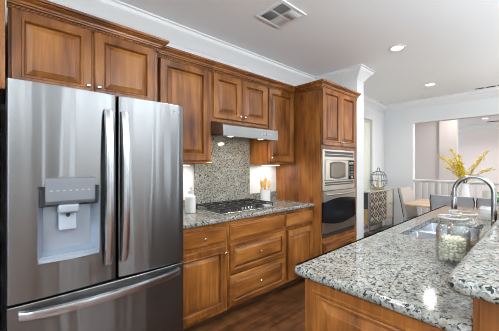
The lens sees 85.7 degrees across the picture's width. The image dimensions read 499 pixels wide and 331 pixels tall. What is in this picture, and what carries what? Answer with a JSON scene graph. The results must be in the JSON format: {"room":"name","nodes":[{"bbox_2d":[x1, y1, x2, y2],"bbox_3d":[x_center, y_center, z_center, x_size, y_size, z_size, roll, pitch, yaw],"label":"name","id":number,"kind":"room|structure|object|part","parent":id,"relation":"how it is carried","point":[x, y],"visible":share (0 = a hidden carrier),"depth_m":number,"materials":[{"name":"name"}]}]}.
{"room":"kitchen","nodes":[
{"label":"kitchen","id":0,"kind":"room"},
{"bbox_2d":[1,0,384,330],"bbox_3d":[-0.231,0.000,3.271,9.260,2.740,0.150,0,0,-42],"label":"wall","id":1,"kind":"structure","parent":0,"point":[257,171],"depth_m":2.93,"materials":[{"name":"white paint"}]},
{"bbox_2d":[0,0,4,103],"bbox_3d":[-1.684,-0.705,1.480,0.501,0.570,0.540,0,0,-42],"label":"upper cabinet","id":2,"kind":"object","parent":1,"relation":"attached to","point":[2,2],"visible":1,"depth_m":1.48,"materials":[{"name":"brown wood"}]},
{"bbox_3d":[-1.532,-0.438,1.313,0.501,0.035,0.016,0,0,-42],"label":"light rail","id":3,"kind":"part","parent":2,"relation":"part of","materials":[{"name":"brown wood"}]},
{"bbox_2d":[6,0,169,101],"bbox_3d":[-1.158,-0.724,2.002,0.969,0.547,0.476,0,0,-42],"label":"upper cabinet","id":4,"kind":"object","parent":1,"relation":"attached to","point":[48,42],"visible":0.94,"depth_m":1.77,"materials":[{"name":"brown wood"}]},
{"bbox_3d":[-1.229,-0.696,1.693,0.412,0.442,0.026,0,0,-42],"label":"door","id":5,"kind":"part","parent":4,"relation":"part of","materials":[{"name":"brown wood"}]},
{"bbox_3d":[-1.229,-0.696,1.693,0.274,0.304,0.019,0,0,-42],"label":"panel","id":6,"kind":"part","parent":4,"relation":"part of","materials":[{"name":"brown wood"}]},
{"bbox_3d":[-1.030,-0.955,1.861,0.969,0.085,0.095,0,0,-42],"label":"crown molding","id":7,"kind":"part","parent":4,"relation":"part of","materials":[{"name":"brown wood"}]},
{"bbox_3d":[-0.907,-0.696,1.986,0.422,0.442,0.026,0,0,-42],"label":"door","id":8,"kind":"part","parent":4,"relation":"part of","materials":[{"name":"brown wood"}]},
{"bbox_3d":[-0.907,-0.696,1.985,0.284,0.304,0.019,0,0,-42],"label":"panel","id":9,"kind":"part","parent":4,"relation":"part of","materials":[{"name":"brown wood"}]},
{"bbox_2d":[157,46,214,163],"bbox_3d":[-0.668,-0.505,2.512,0.577,0.983,0.381,0,0,-42],"label":"upper cabinet","id":10,"kind":"object","parent":1,"relation":"attached to","point":[183,78],"visible":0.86,"depth_m":2.43,"materials":[{"name":"brown wood"}]},
{"bbox_3d":[-0.572,-0.477,2.419,0.347,0.723,0.019,0,0,-42],"label":"panel","id":11,"kind":"part","parent":10,"relation":"part of","materials":[{"name":"brown wood"}]},
{"bbox_3d":[-0.562,-0.955,2.396,0.577,0.085,0.068,0,0,-42],"label":"crown molding","id":12,"kind":"part","parent":10,"relation":"part of","materials":[{"name":"brown wood"}]},
{"bbox_3d":[-0.581,-0.025,2.417,0.577,0.023,0.016,0,0,-42],"label":"light rail","id":13,"kind":"part","parent":10,"relation":"part of","materials":[{"name":"brown wood"}]},
{"bbox_2d":[194,135,249,206],"bbox_3d":[-0.293,0.011,3.096,0.784,0.883,0.019,0,0,-42],"label":"backsplash","id":14,"kind":"structure","parent":1,"relation":"attached to","point":[227,178],"depth_m":3.09,"materials":[{"name":"stone"}]},
{"bbox_2d":[211,61,270,127],"bbox_3d":[-0.167,-0.716,2.967,0.772,0.562,0.381,0,0,-42],"label":"upper cabinet","id":15,"kind":"object","parent":1,"relation":"attached to","point":[238,96],"visible":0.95,"depth_m":2.82,"materials":[{"name":"brown wood"}]},
{"bbox_3d":[-0.220,-0.688,2.740,0.358,0.441,0.026,0,0,-42],"label":"door","id":16,"kind":"part","parent":15,"relation":"part of","materials":[{"name":"brown wood"}]},
{"bbox_3d":[-0.219,-0.688,2.739,0.220,0.303,0.019,0,0,-42],"label":"panel","id":17,"kind":"part","parent":15,"relation":"part of","materials":[{"name":"brown wood"}]},
{"bbox_3d":[-0.062,-0.955,2.852,0.772,0.085,0.068,0,0,-42],"label":"crown molding","id":18,"kind":"part","parent":15,"relation":"part of","materials":[{"name":"brown wood"}]},
{"bbox_2d":[211,121,277,140],"bbox_3d":[-0.121,-0.352,2.908,0.755,0.155,0.484,0,0,-42],"label":"range hood","id":19,"kind":"object","parent":15,"relation":"attached to","point":[217,128],"visible":0.94,"depth_m":2.66,"materials":[{"name":"silver metal"}]},
{"bbox_3d":[0.059,-0.688,2.993,0.372,0.441,0.026,0,0,-42],"label":"door","id":20,"kind":"part","parent":15,"relation":"part of","materials":[{"name":"brown wood"}]},
{"bbox_3d":[0.060,-0.688,2.993,0.234,0.303,0.019,0,0,-42],"label":"panel","id":21,"kind":"part","parent":15,"relation":"part of","materials":[{"name":"brown wood"}]},
{"bbox_2d":[250,191,276,200],"bbox_3d":[0.185,0.403,3.531,0.502,0.101,0.019,0,0,-42],"label":"backsplash","id":22,"kind":"structure","parent":1,"relation":"attached to","point":[256,196],"depth_m":3.46,"materials":[{"name":"stone"}]},
{"bbox_2d":[48,0,498,112],"bbox_3d":[1.947,-1.292,0.757,9.100,0.155,6.500,0,0,-42],"label":"trim","id":23,"kind":"structure","parent":1,"relation":"attached to","point":[116,11],"depth_m":3.07,"materials":[{"name":"white paint"}]},
{"bbox_2d":[250,79,296,163],"bbox_3d":[0.307,-0.505,3.398,0.505,0.983,0.381,0,0,-42],"label":"upper cabinet","id":24,"kind":"object","parent":1,"relation":"attached to","point":[280,95],"visible":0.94,"depth_m":3.27,"materials":[{"name":"brown wood"}]},
{"bbox_3d":[0.381,-0.495,3.317,0.505,0.960,0.020,0,0,-42],"label":"frame","id":25,"kind":"part","parent":24,"relation":"part of","materials":[{"name":"brown wood"}]},
{"bbox_3d":[0.395,-0.477,3.298,0.448,0.861,0.026,0,0,-42],"label":"door","id":26,"kind":"part","parent":24,"relation":"part of","materials":[{"name":"brown wood"}]},
{"bbox_3d":[0.393,-0.025,3.303,0.505,0.023,0.016,0,0,-42],"label":"light rail","id":27,"kind":"part","parent":24,"relation":"part of","materials":[{"name":"brown wood"}]},
{"bbox_3d":[0.395,-0.477,3.298,0.310,0.723,0.019,0,0,-42],"label":"panel","id":28,"kind":"part","parent":24,"relation":"part of","materials":[{"name":"brown wood"}]},
{"bbox_3d":[0.412,-0.955,3.283,0.505,0.085,0.068,0,0,-42],"label":"crown molding","id":29,"kind":"part","parent":24,"relation":"part of","materials":[{"name":"brown wood"}]},
{"bbox_2d":[364,112,374,187],"bbox_3d":[2.199,0.025,5.437,1.330,2.250,0.135,0,0,-42],"label":"window","id":30,"kind":"structure","parent":1,"relation":"in","point":[369,116],"depth_m":5.76,"materials":[{"name":"white paint"}]},
{"bbox_2d":[364,119,370,188],"bbox_3d":[2.201,0.013,5.419,1.010,1.955,0.045,0,0,-42],"label":"window blind","id":31,"kind":"object","parent":30,"relation":"attached to","point":[366,121],"visible":0.3,"depth_m":5.66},
{"bbox_2d":[364,219,401,231],"bbox_3d":[2.319,1.305,4.992,2.851,0.130,0.736,0,0,-42],"label":"baseboard","id":32,"kind":"structure","parent":1,"relation":"attached to","point":[386,221],"depth_m":6.00,"materials":[{"name":"white paint"}]},
{"bbox_2d":[192,225,390,330],"bbox_3d":[3.894,1.420,3.001,15.000,0.100,7.200,0,0,-42],"label":"floor","id":33,"kind":"structure","parent":0,"point":[283,309],"depth_m":2.47,"materials":[{"name":"brown wood"}]},
{"bbox_2d":[0,103,0,330],"bbox_3d":[-1.657,0.477,1.433,0.478,1.785,0.630,0,0,-42],"label":"panel","id":34,"kind":"object","parent":33,"relation":"on","point":[0,103],"visible":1,"depth_m":1.78,"materials":[{"name":"black"}]},
{"bbox_2d":[6,78,182,330],"bbox_3d":[-1.032,0.470,1.832,0.933,1.775,0.841,0,0,-42],"label":"refrigerator","id":35,"kind":"object","parent":33,"relation":"on","point":[94,180],"visible":1,"depth_m":1.51,"materials":[{"name":"grey metal"}]},
{"bbox_3d":[-0.997,0.126,1.464,0.489,1.086,0.104,0,0,-42],"label":"door","id":36,"kind":"part","parent":35,"relation":"part of","materials":[{"name":"silver metal"}]},
{"bbox_3d":[-0.978,0.228,1.450,0.095,0.048,0.066,0,0,-42],"label":"spout","id":37,"kind":"part","parent":35,"relation":"part of","materials":[{"name":"grey plastic"}]},
{"bbox_3d":[-0.955,0.132,1.438,0.223,0.140,0.036,0,0,-42],"label":"control panel","id":38,"kind":"part","parent":35,"relation":"part of","materials":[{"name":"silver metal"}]},
{"bbox_3d":[-0.833,0.984,1.613,0.933,0.601,0.104,0,0,-42],"label":"freezer drawer","id":39,"kind":"part","parent":35,"relation":"part of","materials":[{"name":"silver metal"}]},
{"bbox_3d":[-0.776,0.730,1.552,0.845,0.052,0.082,0,0,-42],"label":"handle","id":40,"kind":"part","parent":35,"relation":"part of","materials":[{"name":"silver metal"}]},
{"bbox_3d":[-0.800,0.125,1.534,0.043,0.890,0.069,0,0,-42],"label":"handle","id":41,"kind":"part","parent":35,"relation":"part of","materials":[{"name":"silver metal"}]},
{"bbox_3d":[-0.736,0.125,1.594,0.043,0.890,0.069,0,0,-42],"label":"handle","id":42,"kind":"part","parent":35,"relation":"part of","materials":[{"name":"silver metal"}]},
{"bbox_3d":[-0.650,0.126,1.780,0.438,1.086,0.104,0,0,-42],"label":"door","id":43,"kind":"part","parent":35,"relation":"part of","materials":[{"name":"silver metal"}]},
{"bbox_2d":[183,222,227,330],"bbox_3d":[-0.572,0.934,2.415,0.520,0.872,0.646,0,0,-42],"label":"base cabinet","id":44,"kind":"object","parent":33,"relation":"on","point":[205,252],"visible":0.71,"depth_m":2.21,"materials":[{"name":"brown wood"}]},
{"bbox_3d":[-0.386,0.976,2.200,0.352,0.407,0.019,0,0,-42],"label":"panel","id":45,"kind":"part","parent":44,"relation":"part of","materials":[{"name":"brown wood"}]},
{"bbox_3d":[-0.387,0.600,2.202,0.490,0.135,0.022,0,0,-42],"label":"drawer","id":46,"kind":"part","parent":44,"relation":"part of","materials":[{"name":"brown wood"}]},
{"bbox_2d":[222,212,284,315],"bbox_3d":[-0.091,0.934,2.853,0.776,0.872,0.646,0,0,-42],"label":"base cabinet","id":47,"kind":"object","parent":33,"relation":"on","point":[255,245],"visible":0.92,"depth_m":2.60,"materials":[{"name":"brown wood"}]},
{"bbox_2d":[183,199,314,228],"bbox_3d":[-0.099,0.475,2.863,1.822,0.040,0.625,0,0,-42],"label":"countertop","id":48,"kind":"structure","parent":47,"relation":"on","point":[199,218],"depth_m":2.55,"materials":[{"name":"stone"}]},
{"bbox_2d":[185,186,195,212],"bbox_3d":[-0.570,0.324,2.591,0.099,0.260,0.099,0,0,28],"label":"soap bottle","id":49,"kind":"object","parent":48,"relation":"on","point":[190,199],"visible":1,"depth_m":2.55,"materials":[{"name":"white plastic"}]},
{"bbox_2d":[196,198,275,214],"bbox_3d":[-0.143,0.427,2.877,0.746,0.054,0.470,0,0,-42],"label":"cooktop","id":50,"kind":"object","parent":48,"relation":"in","point":[247,204],"visible":0.99,"depth_m":2.76,"materials":[{"name":"silver metal"}]},
{"bbox_2d":[260,189,270,200],"bbox_3d":[0.193,0.370,3.244,0.134,0.167,0.134,0,0,-42],"label":"crock","id":51,"kind":"object","parent":48,"relation":"on","point":[265,195],"visible":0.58,"depth_m":3.19,"materials":[{"name":"white ceramic"}]},
{"bbox_3d":[0.101,1.124,2.643,0.737,0.268,0.026,0,0,-42],"label":"drawer","id":52,"kind":"part","parent":47,"relation":"part of","materials":[{"name":"brown wood"}]},
{"bbox_3d":[0.101,0.838,2.643,0.737,0.264,0.026,0,0,-42],"label":"drawer","id":53,"kind":"part","parent":47,"relation":"part of","materials":[{"name":"brown wood"}]},
{"bbox_3d":[0.101,1.124,2.642,0.638,0.169,0.019,0,0,-42],"label":"panel","id":54,"kind":"part","parent":47,"relation":"part of","materials":[{"name":"brown wood"}]},
{"bbox_3d":[0.101,0.838,2.642,0.638,0.165,0.019,0,0,-42],"label":"panel","id":55,"kind":"part","parent":47,"relation":"part of","materials":[{"name":"brown wood"}]},
{"bbox_2d":[279,207,312,288],"bbox_3d":[0.390,0.934,3.291,0.522,0.872,0.646,0,0,-42],"label":"base cabinet","id":56,"kind":"object","parent":33,"relation":"on","point":[298,223],"visible":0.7,"depth_m":3.03,"materials":[{"name":"brown wood"}]},
{"bbox_3d":[0.583,0.601,3.084,0.490,0.133,0.022,0,0,-42],"label":"drawer","id":57,"kind":"part","parent":56,"relation":"part of","materials":[{"name":"brown wood"}]},
{"bbox_3d":[0.594,0.985,3.091,0.458,0.540,0.026,0,0,-42],"label":"door","id":58,"kind":"part","parent":56,"relation":"part of","materials":[{"name":"brown wood"}]},
{"bbox_3d":[0.594,0.985,3.091,0.320,0.402,0.019,0,0,-42],"label":"panel","id":59,"kind":"part","parent":56,"relation":"part of","materials":[{"name":"brown wood"}]},
{"bbox_2d":[276,79,360,256],"bbox_3d":[0.933,0.186,3.695,0.957,2.367,0.782,0,0,-42],"label":"tall cabinet","id":60,"kind":"object","parent":33,"relation":"on","point":[324,110],"visible":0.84,"depth_m":3.36,"materials":[{"name":"brown wood"}]},
{"bbox_3d":[0.608,0.190,3.461,0.020,2.360,0.692,0,0,-42],"label":"panel","id":61,"kind":"part","parent":60,"relation":"part of","materials":[{"name":"brown wood"}]},
{"bbox_3d":[1.062,-0.955,3.553,0.957,0.085,0.397,0,0,-42],"label":"crown molding","id":62,"kind":"part","parent":60,"relation":"part of","materials":[{"name":"brown wood"}]},
{"bbox_3d":[1.016,-0.588,3.320,0.410,0.685,0.026,0,0,-42],"label":"door","id":63,"kind":"part","parent":60,"relation":"part of","materials":[{"name":"brown wood"}]},
{"bbox_3d":[1.016,-0.588,3.319,0.272,0.547,0.019,0,0,-42],"label":"panel","id":64,"kind":"part","parent":60,"relation":"part of","materials":[{"name":"brown wood"}]},
{"bbox_2d":[322,149,353,190],"bbox_3d":[0.971,0.056,3.654,0.782,0.504,0.601,0,0,-42],"label":"microwave","id":65,"kind":"object","parent":60,"relation":"in","point":[337,165],"visible":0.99,"depth_m":3.40,"materials":[{"name":"grey metal"}]},
{"bbox_3d":[1.107,0.059,3.403,0.552,0.249,0.022,0,0,-42],"label":"door","id":66,"kind":"part","parent":65,"relation":"part of","materials":[{"name":"silver metal"}]},
{"bbox_3d":[1.372,0.059,3.644,0.158,0.249,0.020,0,0,-42],"label":"control panel","id":67,"kind":"part","parent":65,"relation":"part of","materials":[{"name":"black glass"}]},
{"bbox_3d":[1.168,0.155,3.489,0.887,2.260,0.020,0,0,-42],"label":"frame","id":68,"kind":"part","parent":60,"relation":"part of","materials":[{"name":"brown wood"}]},
{"bbox_3d":[1.168,1.085,3.458,0.787,0.320,0.026,0,0,-42],"label":"drawer","id":69,"kind":"part","parent":60,"relation":"part of","materials":[{"name":"brown wood"}]},
{"bbox_2d":[322,188,355,238],"bbox_3d":[0.989,0.591,3.634,0.782,0.558,0.655,0,0,-42],"label":"wall oven","id":70,"kind":"object","parent":60,"relation":"in","point":[338,206],"visible":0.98,"depth_m":3.38,"materials":[{"name":"grey metal"}]},
{"bbox_3d":[1.159,0.566,3.447,0.782,0.326,0.027,0,0,-42],"label":"glass","id":71,"kind":"part","parent":70,"relation":"part of","materials":[{"name":"black glass"}]},
{"bbox_3d":[1.186,0.352,3.418,0.691,0.025,0.070,0,0,-42],"label":"handle","id":72,"kind":"part","parent":70,"relation":"part of","materials":[{"name":"silver metal"}]},
{"bbox_3d":[1.169,1.085,3.458,0.684,0.216,0.019,0,0,-42],"label":"panel","id":73,"kind":"part","parent":60,"relation":"part of","materials":[{"name":"brown wood"}]},
{"bbox_3d":[1.319,-0.588,3.596,0.399,0.685,0.026,0,0,-42],"label":"door","id":74,"kind":"part","parent":60,"relation":"part of","materials":[{"name":"brown wood"}]},
{"bbox_3d":[1.319,-0.588,3.596,0.261,0.547,0.019,0,0,-42],"label":"panel","id":75,"kind":"part","parent":60,"relation":"part of","materials":[{"name":"brown wood"}]},
{"bbox_2d":[364,187,393,235],"bbox_3d":[2.586,0.927,5.480,1.200,0.885,0.303,0,0,-42],"label":"chest","id":76,"kind":"object","parent":33,"relation":"on","point":[378,203],"visible":0.88,"depth_m":5.28,"materials":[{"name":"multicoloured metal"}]},
{"bbox_3d":[2.145,0.667,5.094,0.027,0.305,0.190,0,0,-42],"label":"panel","id":77,"kind":"part","parent":76,"relation":"part of","materials":[{"name":"grey wood"}]},
{"bbox_3d":[2.226,0.940,5.006,0.030,0.860,0.030,0,0,-42],"label":"leg","id":78,"kind":"part","parent":76,"relation":"part of","materials":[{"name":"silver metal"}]},
{"bbox_3d":[2.390,0.805,5.146,0.360,0.570,0.011,0,0,-42],"label":"door","id":79,"kind":"part","parent":76,"relation":"part of","materials":[{"name":"beige mirror"}]},
{"bbox_2d":[370,167,386,188],"bbox_3d":[2.670,0.261,5.565,0.339,0.446,0.339,0,0,-42],"label":"wire lantern","id":80,"kind":"object","parent":76,"relation":"on","point":[374,187],"visible":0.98,"depth_m":5.57,"materials":[{"name":"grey metal"}]},
{"bbox_3d":[2.660,0.805,5.391,0.360,0.570,0.011,0,0,-42],"label":"door","id":81,"kind":"part","parent":76,"relation":"part of","materials":[{"name":"brown wood"}]},
{"bbox_3d":[2.933,0.805,5.640,0.370,0.570,0.011,0,0,-42],"label":"door","id":82,"kind":"part","parent":76,"relation":"part of","materials":[{"name":"beige wood"}]},
{"bbox_3d":[3.092,0.940,5.793,0.030,0.860,0.030,0,0,-42],"label":"leg","id":83,"kind":"part","parent":76,"relation":"part of","materials":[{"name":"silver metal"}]},
{"bbox_2d":[305,224,475,330],"bbox_3d":[1.465,0.934,1.910,2.782,0.872,0.575,0,0,-42],"label":"base cabinet","id":84,"kind":"object","parent":33,"relation":"on","point":[327,308],"visible":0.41,"depth_m":1.05,"materials":[{"name":"brown wood"}]},
{"bbox_3d":[0.440,0.924,0.981,0.011,0.706,0.424,0,0,-42],"label":"panel","id":85,"kind":"part","parent":84,"relation":"part of","materials":[{"name":"brown wood"}]},
{"bbox_3d":[0.441,0.924,0.982,0.017,0.851,0.570,0,0,-42],"label":"panel","id":86,"kind":"part","parent":84,"relation":"part of","materials":[{"name":"brown wood"}]},
{"bbox_2d":[295,205,498,330],"bbox_3d":[1.455,0.475,1.941,2.835,0.040,0.637,0,0,-42],"label":"countertop","id":87,"kind":"structure","parent":84,"relation":"on","point":[393,269],"depth_m":1.18,"materials":[{"name":"stone"}]},
{"bbox_2d":[409,223,480,240],"bbox_3d":[1.412,0.591,1.933,0.785,0.190,0.361,0,0,-42],"label":"sink","id":88,"kind":"object","parent":87,"relation":"in","point":[429,231],"visible":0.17,"depth_m":2.15,"materials":[{"name":"silver metal"}]},
{"bbox_3d":[1.258,0.591,1.793,0.368,0.190,0.361,0,0,-42],"label":"bowl","id":89,"kind":"part","parent":88,"relation":"part of","materials":[{"name":"silver metal"}]},
{"bbox_2d":[436,219,470,265],"bbox_3d":[0.954,0.345,1.262,0.132,0.214,0.132,0,0,-42],"label":"glass jar","id":90,"kind":"object","parent":87,"relation":"on","point":[438,219],"visible":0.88,"depth_m":1.29,"materials":[{"name":"clear glass"}]},
{"bbox_2d":[438,234,466,261],"bbox_3d":[0.953,0.385,1.262,0.111,0.107,0.112,0,0,-42],"label":"shells","id":91,"kind":"object","parent":90,"relation":"in","point":[453,247],"visible":0.99,"depth_m":1.24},
{"bbox_2d":[451,175,496,225],"bbox_3d":[1.518,0.259,1.819,0.107,0.392,0.258,0,0,-42],"label":"faucet","id":92,"kind":"object","parent":87,"relation":"on","point":[488,182],"visible":0.8,"depth_m":1.79,"materials":[{"name":"silver metal"}]},
{"bbox_3d":[1.093,0.346,1.377,0.132,0.214,0.132,0,0,-42],"label":"glass jar","id":93,"kind":"object","parent":87,"relation":"on","visible":0},
{"bbox_2d":[466,240,475,252],"bbox_3d":[1.092,0.410,1.375,0.109,0.057,0.109,0,0,-42],"label":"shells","id":94,"kind":"object","parent":93,"relation":"in","point":[470,244],"visible":0.15,"depth_m":1.33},
{"bbox_2d":[398,187,417,221],"bbox_3d":[2.893,0.877,4.551,0.471,0.988,0.550,0,0,-37],"label":"dining chair","id":95,"kind":"object","parent":33,"relation":"on","point":[406,195],"visible":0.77,"depth_m":4.62,"materials":[{"name":"grey fabric"}]},
{"bbox_2d":[403,199,475,207],"bbox_3d":[3.521,0.990,3.865,0.950,0.760,2.080,0,0,-42],"label":"dining table","id":96,"kind":"object","parent":33,"relation":"on","point":[421,202],"visible":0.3,"depth_m":4.32,"materials":[{"name":"brown wood"}]},
{"bbox_2d":[459,183,470,196],"bbox_3d":[3.197,0.437,3.990,0.136,0.345,0.136,0,0,-42],"label":"vase","id":97,"kind":"object","parent":96,"relation":"on","point":[464,191],"visible":0.62,"depth_m":3.95,"materials":[{"name":"white ceramic"}]},
{"bbox_2d":[439,148,495,183],"bbox_3d":[3.184,0.133,3.981,0.208,0.814,0.682,0,0,-36],"label":"bouquet","id":98,"kind":"object","parent":97,"relation":"in","point":[458,166],"visible":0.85,"depth_m":4.02,"materials":[{"name":"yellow plant"}]},
{"bbox_2d":[482,190,490,197],"bbox_3d":[3.443,0.484,3.869,0.140,0.250,0.140,0,0,-42],"label":"vase","id":99,"kind":"object","parent":96,"relation":"on","point":[485,193],"visible":0.27,"depth_m":3.85,"materials":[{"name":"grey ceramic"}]},
{"bbox_2d":[429,194,474,210],"bbox_3d":[2.742,0.877,3.576,0.550,0.988,0.471,0,0,-42],"label":"dining chair","id":100,"kind":"object","parent":33,"relation":"on","point":[436,201],"visible":0.23,"depth_m":3.44,"materials":[{"name":"grey fabric"}]},
{"bbox_2d":[414,179,498,215],"bbox_3d":[4.751,0.833,4.541,0.070,1.075,3.505,0,0,-42],"label":"balustrade","id":101,"kind":"object","parent":33,"relation":"on","point":[426,181],"visible":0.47,"depth_m":5.47,"materials":[{"name":"white paint"}]},
{"bbox_3d":[4.751,0.328,4.541,0.070,0.065,3.505,0,0,-42],"label":"handrail","id":102,"kind":"part","parent":101,"relation":"part of","materials":[{"name":"white paint"}]},
{"bbox_2d":[476,198,498,208],"bbox_3d":[3.062,0.877,3.225,0.550,0.988,0.471,0,0,-42],"label":"dining chair","id":103,"kind":"object","parent":33,"relation":"on","point":[482,202],"visible":0.19,"depth_m":3.17,"materials":[{"name":"grey fabric"}]},
{"bbox_2d":[119,0,498,126],"bbox_3d":[3.820,-1.420,2.934,15.200,0.100,7.600,0,0,-42],"label":"ceiling","id":104,"kind":"structure","parent":0,"point":[453,45],"depth_m":2.85,"materials":[{"name":"white paint"}]},
{"bbox_2d":[255,0,306,28],"bbox_3d":[0.285,-1.364,2.443,0.330,0.012,0.330,0,0,-42],"label":"ceiling vent","id":105,"kind":"object","parent":104,"relation":"in","point":[282,13],"visible":1,"depth_m":2.43,"materials":[{"name":"white metal"}]},
{"bbox_2d":[389,45,405,51],"bbox_3d":[1.720,-1.365,3.132,0.176,0.010,0.176,0,0,-42],"label":"recessed light","id":106,"kind":"object","parent":104,"relation":"in","point":[395,48],"visible":1,"depth_m":3.13,"materials":[{"name":"white paint"}]},
{"bbox_2d":[424,83,435,86],"bbox_3d":[3.054,-1.365,4.549,0.176,0.010,0.176,0,0,-42],"label":"recessed light","id":107,"kind":"object","parent":104,"relation":"in","point":[428,84],"visible":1,"depth_m":4.53,"materials":[{"name":"white paint"}]},
{"bbox_2d":[474,84,498,89],"bbox_3d":[4.228,-1.366,4.596,0.100,0.007,0.610,0,0,-42],"label":"ceiling vent","id":108,"kind":"object","parent":104,"relation":"in","point":[498,84],"visible":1,"depth_m":4.70,"materials":[{"name":"white metal"}]},
{"bbox_2d":[338,79,363,239],"bbox_3d":[1.347,0.000,4.118,0.205,2.740,0.720,0,0,-42],"label":"wall partition","id":109,"kind":"structure","parent":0,"point":[356,85],"depth_m":3.85,"materials":[{"name":"white paint"}]},
{"bbox_2d":[385,97,498,221],"bbox_3d":[5.372,0.000,3.873,0.160,2.740,6.500,0,0,-42],"label":"wall","id":110,"kind":"structure","parent":0,"point":[399,125],"depth_m":5.88,"materials":[{"name":"white paint"}]},
{"bbox_2d":[415,120,498,213],"bbox_3d":[7.615,0.000,6.386,4.860,2.740,7.200,0,0,-42],"label":"wall","id":111,"kind":"structure","parent":0,"point":[432,139],"depth_m":6.65,"materials":[{"name":"white paint"}]},
{"bbox_2d":[458,124,498,131],"bbox_3d":[9.250,-1.292,7.874,0.118,0.155,7.200,0,0,-42],"label":"trim","id":112,"kind":"structure","parent":111,"relation":"attached to","point":[495,126],"depth_m":9.32,"materials":[{"name":"white paint"}]},
{"bbox_2d":[473,298,498,330],"bbox_3d":[1.719,0.856,1.621,2.835,1.028,0.185,0,0,-42],"label":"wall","id":113,"kind":"structure","parent":0,"point":[485,314],"depth_m":0.71,"materials":[{"name":"brown wood"}]},
{"bbox_2d":[446,218,498,304],"bbox_3d":[1.785,0.319,1.526,2.945,0.042,0.515,0,0,-42],"label":"countertop","id":114,"kind":"structure","parent":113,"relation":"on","point":[476,276],"depth_m":0.75,"materials":[{"name":"stone"}]}
]}

